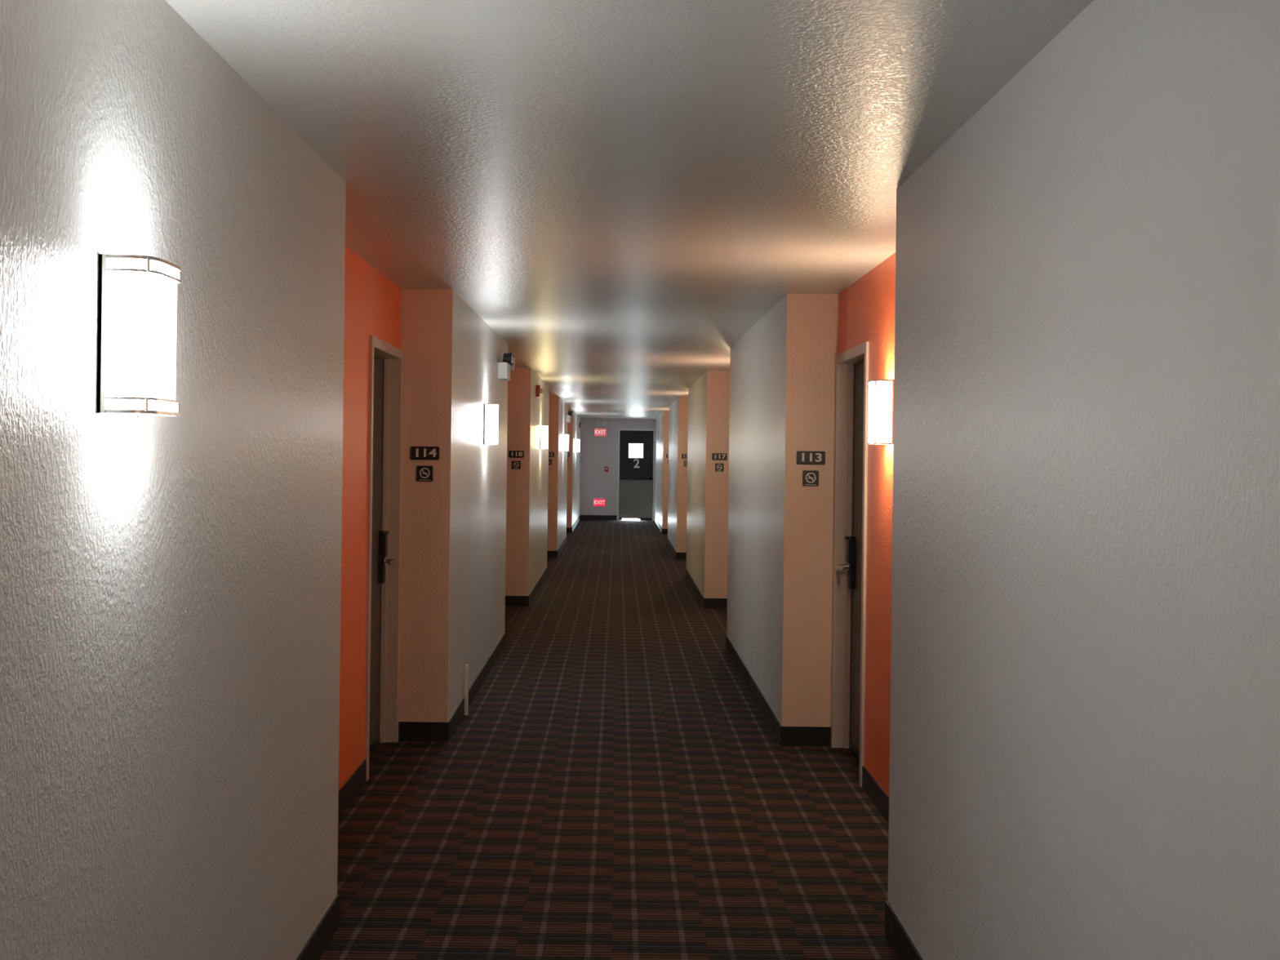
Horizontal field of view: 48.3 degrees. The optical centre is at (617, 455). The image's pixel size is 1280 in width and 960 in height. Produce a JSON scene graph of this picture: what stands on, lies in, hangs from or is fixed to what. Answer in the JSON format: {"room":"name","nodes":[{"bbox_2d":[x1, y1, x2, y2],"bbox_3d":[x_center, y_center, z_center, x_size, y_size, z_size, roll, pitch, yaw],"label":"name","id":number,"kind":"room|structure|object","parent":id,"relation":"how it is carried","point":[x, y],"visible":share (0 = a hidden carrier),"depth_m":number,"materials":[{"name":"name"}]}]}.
{"room":"hotel corridor","nodes":[
{"label":"hotel corridor","id":0,"kind":"room"},
{"bbox_2d":[0,0,580,959],"bbox_3d":[-1.117,0.319,14.035,0.426,2.432,40.330,1,0,0],"label":"wall","id":1,"kind":"structure","parent":0,"point":[183,597],"depth_m":3.10,"materials":[{"name":"white paint"}]},
{"bbox_2d":[97,253,181,416],"bbox_3d":[-0.852,-0.210,2.570,0.092,0.274,0.210,1,0,0],"label":"wall sconce","id":2,"kind":"object","parent":1,"relation":"attached to","point":[137,295],"visible":1,"depth_m":2.48,"materials":[{"name":"white glass"}]},
{"bbox_2d":[364,335,403,781],"bbox_3d":[-1.236,0.484,7.206,0.136,2.100,0.960,1,0,0],"label":"door","id":3,"kind":"structure","parent":1,"relation":"in","point":[385,359],"depth_m":7.62,"materials":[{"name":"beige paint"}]},
{"bbox_2d":[416,465,432,481],"bbox_3d":[-1.039,0.097,7.686,0.086,0.084,0.007,1,0,0],"label":"no smoking sign","id":4,"kind":"object","parent":1,"relation":"attached to","point":[424,473],"visible":1,"depth_m":7.68,"materials":[{"name":"black plastic"}]},
{"bbox_2d":[410,446,439,459],"bbox_3d":[-1.038,-0.013,7.686,0.154,0.072,0.008,1,0,0],"label":"number sign","id":5,"kind":"object","parent":1,"relation":"attached to","point":[416,452],"visible":1,"depth_m":7.68,"materials":[{"name":"black plastic"}]},
{"bbox_2d":[295,515,579,959],"bbox_3d":[-1.052,1.485,14.031,0.284,0.102,40.338,1,0,0],"label":"baseboard","id":6,"kind":"structure","parent":1,"relation":"attached to","point":[316,945],"depth_m":7.68,"materials":[{"name":"black rubber"}]},
{"bbox_2d":[464,664,468,715],"bbox_3d":[-0.898,1.388,8.470,0.020,0.300,0.040,1,0,0],"label":"cable raceway","id":7,"kind":"object","parent":1,"relation":"attached to","point":[466,668],"visible":1,"depth_m":8.45,"materials":[{"name":"white plastic"}]},
{"bbox_2d":[483,403,499,444],"bbox_3d":[-0.852,-0.210,9.635,0.092,0.274,0.210,1,0,0],"label":"wall sconce","id":8,"kind":"object","parent":1,"relation":"attached to","point":[490,410],"visible":1,"depth_m":9.54,"materials":[{"name":"white glass"}]},
{"bbox_2d":[497,353,514,380],"bbox_3d":[-0.839,-0.668,10.750,0.105,0.194,0.280,1,0,0],"label":"emergency light","id":9,"kind":"object","parent":1,"relation":"attached to","point":[504,368],"visible":1,"depth_m":10.62,"materials":[{"name":"white plastic"}]},
{"bbox_2d":[510,364,514,370],"bbox_3d":[-0.856,-0.702,11.250,0.070,0.130,0.120,1,0,0],"label":"fire alarm strobe","id":10,"kind":"object","parent":1,"relation":"attached to","point":[512,367],"visible":0.09,"depth_m":11.21,"materials":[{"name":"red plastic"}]},
{"bbox_2d":[508,450,524,457],"bbox_3d":[-1.038,-0.013,14.596,0.154,0.072,0.008,1,0,0],"label":"number sign","id":11,"kind":"object","parent":1,"relation":"attached to","point":[512,454],"visible":1,"depth_m":14.59,"materials":[{"name":"black plastic"}]},
{"bbox_2d":[511,461,520,469],"bbox_3d":[-1.039,0.097,14.596,0.086,0.084,0.007,1,0,0],"label":"no smoking sign","id":12,"kind":"object","parent":1,"relation":"attached to","point":[515,464],"visible":1,"depth_m":14.59,"materials":[{"name":"black plastic"}]},
{"bbox_2d":[536,385,542,397],"bbox_3d":[-0.856,-0.702,15.600,0.070,0.130,0.120,1,0,0],"label":"fire alarm strobe","id":13,"kind":"object","parent":1,"relation":"attached to","point":[539,391],"visible":1,"depth_m":15.54,"materials":[{"name":"red plastic"}]},
{"bbox_2d":[539,425,548,448],"bbox_3d":[-0.852,-0.210,16.545,0.092,0.274,0.210,1,0,0],"label":"wall sconce","id":14,"kind":"object","parent":1,"relation":"attached to","point":[544,428],"visible":1,"depth_m":16.45,"materials":[{"name":"white glass"}]},
{"bbox_2d":[548,452,554,457],"bbox_3d":[-1.038,-0.013,21.506,0.154,0.072,0.008,1,0,0],"label":"number sign","id":15,"kind":"object","parent":1,"relation":"attached to","point":[550,454],"visible":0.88,"depth_m":21.51,"materials":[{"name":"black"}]},
{"bbox_2d":[563,434,568,451],"bbox_3d":[-0.852,-0.210,23.455,0.092,0.274,0.210,1,0,0],"label":"wall sconce","id":16,"kind":"object","parent":1,"relation":"attached to","point":[566,437],"visible":1,"depth_m":23.36,"materials":[{"name":"white glass"}]},
{"bbox_2d":[565,411,573,422],"bbox_3d":[-0.839,-0.668,24.700,0.105,0.194,0.280,1,0,0],"label":"emergency light","id":17,"kind":"object","parent":1,"relation":"attached to","point":[570,413],"visible":1,"depth_m":24.57,"materials":[{"name":"white plastic"}]},
{"bbox_2d":[575,439,580,452],"bbox_3d":[-0.852,-0.210,30.400,0.092,0.274,0.210,1,0,0],"label":"wall sconce","id":18,"kind":"object","parent":1,"relation":"attached to","point":[577,441],"visible":1,"depth_m":30.31,"materials":[{"name":"white glass"}]},
{"bbox_2d":[319,520,900,959],"bbox_3d":[-0.019,1.599,14.035,2.652,0.100,40.630,1,0,0],"label":"floor","id":19,"kind":"structure","parent":0,"point":[614,786],"depth_m":6.19,"materials":[{"name":"carpet"}]},
{"bbox_2d":[579,417,656,515],"bbox_3d":[-0.004,0.333,34.275,2.352,2.432,0.150,1,0,0],"label":"wall","id":20,"kind":"structure","parent":0,"point":[597,453],"depth_m":34.20,"materials":[{"name":"paint"}]},
{"bbox_2d":[579,515,617,519],"bbox_3d":[-0.469,1.486,34.196,0.882,0.115,0.008,1,0,0],"label":"baseboard","id":21,"kind":"structure","parent":20,"relation":"attached to","point":[581,517],"depth_m":34.19,"materials":[{"name":"black rubber"}]},
{"bbox_2d":[593,497,605,506],"bbox_3d":[-0.444,1.124,34.178,0.300,0.200,0.044,1,0,0],"label":"exit sign","id":22,"kind":"object","parent":20,"relation":"attached to","point":[597,502],"visible":1,"depth_m":34.16,"materials":[{"name":"red plastic"}]},
{"bbox_2d":[594,427,606,436],"bbox_3d":[-0.423,-0.556,34.178,0.300,0.200,0.044,1,0,0],"label":"exit sign","id":23,"kind":"object","parent":20,"relation":"attached to","point":[598,432],"visible":1,"depth_m":34.16,"materials":[{"name":"red plastic"}]},
{"bbox_2d":[595,419,607,426],"bbox_3d":[-0.391,-0.774,34.149,0.260,0.156,0.103,1,0,0],"label":"emergency light","id":24,"kind":"object","parent":20,"relation":"attached to","point":[598,423],"visible":1,"depth_m":34.14,"materials":[{"name":"white plastic"}]},
{"bbox_2d":[617,428,655,520],"bbox_3d":[0.437,0.454,34.225,0.905,2.200,0.150,1,0,0],"label":"door","id":25,"kind":"structure","parent":20,"relation":"in","point":[635,486],"depth_m":34.22,"materials":[{"name":"black metal"}]},
{"bbox_2d":[633,458,639,467],"bbox_3d":[0.448,0.186,34.218,0.146,0.223,0.002,1,0,0],"label":"lettering","id":26,"kind":"object","parent":25,"relation":"attached to","point":[634,460],"visible":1,"depth_m":34.22,"materials":[{"name":"white paint"}]},
{"bbox_2d":[164,0,1093,418],"bbox_3d":[0.011,-0.933,14.035,2.652,0.100,40.630,1,0,0],"label":"ceiling","id":27,"kind":"structure","parent":0,"point":[620,191],"depth_m":3.96,"materials":[{"name":"paint"}]},
{"bbox_2d":[654,0,1279,959],"bbox_3d":[1.109,0.347,14.035,0.426,2.432,40.330,1,0,0],"label":"wall","id":28,"kind":"structure","parent":0,"point":[1072,691],"depth_m":2.91,"materials":[{"name":"white paint"}]},
{"bbox_2d":[681,453,687,458],"bbox_3d":[1.038,0.013,21.506,0.154,0.072,0.008,1,0,0],"label":"number sign","id":29,"kind":"object","parent":28,"relation":"attached to","point":[683,455],"visible":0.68,"depth_m":21.51,"materials":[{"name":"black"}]},
{"bbox_2d":[711,453,727,460],"bbox_3d":[1.038,0.013,14.596,0.154,0.072,0.008,1,0,0],"label":"number sign","id":30,"kind":"object","parent":28,"relation":"attached to","point":[715,456],"visible":1,"depth_m":14.59,"materials":[{"name":"black plastic"}]},
{"bbox_2d":[715,463,724,471],"bbox_3d":[1.037,0.123,14.596,0.086,0.084,0.007,1,0,0],"label":"no smoking sign","id":31,"kind":"object","parent":28,"relation":"attached to","point":[718,467],"visible":1,"depth_m":14.59,"materials":[{"name":"black plastic"}]},
{"bbox_2d":[750,648,751,667],"bbox_3d":[0.879,1.340,9.450,0.008,0.116,0.072,1,0,0],"label":"power outlet","id":32,"kind":"object","parent":28,"relation":"attached to","point":[750,648],"visible":1,"depth_m":9.43,"materials":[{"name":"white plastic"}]},
{"bbox_2d":[654,516,923,959],"bbox_3d":[1.016,1.510,14.031,0.284,0.102,40.338,1,0,0],"label":"baseboard","id":33,"kind":"structure","parent":28,"relation":"attached to","point":[905,949],"depth_m":7.68,"materials":[{"name":"black rubber"}]},
{"bbox_2d":[802,470,818,486],"bbox_3d":[1.037,0.123,7.686,0.086,0.084,0.007,1,0,0],"label":"no smoking sign","id":34,"kind":"object","parent":28,"relation":"attached to","point":[810,477],"visible":1,"depth_m":7.68,"materials":[{"name":"black plastic"}]},
{"bbox_2d":[796,451,825,464],"bbox_3d":[1.038,0.013,7.686,0.154,0.072,0.008,1,0,0],"label":"number sign","id":35,"kind":"object","parent":28,"relation":"attached to","point":[802,457],"visible":1,"depth_m":7.68,"materials":[{"name":"black plastic"}]},
{"bbox_2d":[830,341,869,787],"bbox_3d":[1.224,0.514,7.206,0.136,2.100,0.960,1,0,0],"label":"door","id":36,"kind":"structure","parent":28,"relation":"in","point":[851,366],"depth_m":7.62,"materials":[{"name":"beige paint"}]},
{"bbox_2d":[866,379,893,444],"bbox_3d":[1.132,-0.186,6.180,0.092,0.274,0.210,1,0,0],"label":"wall sconce","id":37,"kind":"object","parent":28,"relation":"attached to","point":[881,392],"visible":1,"depth_m":6.09,"materials":[{"name":"white glass"}]}
]}

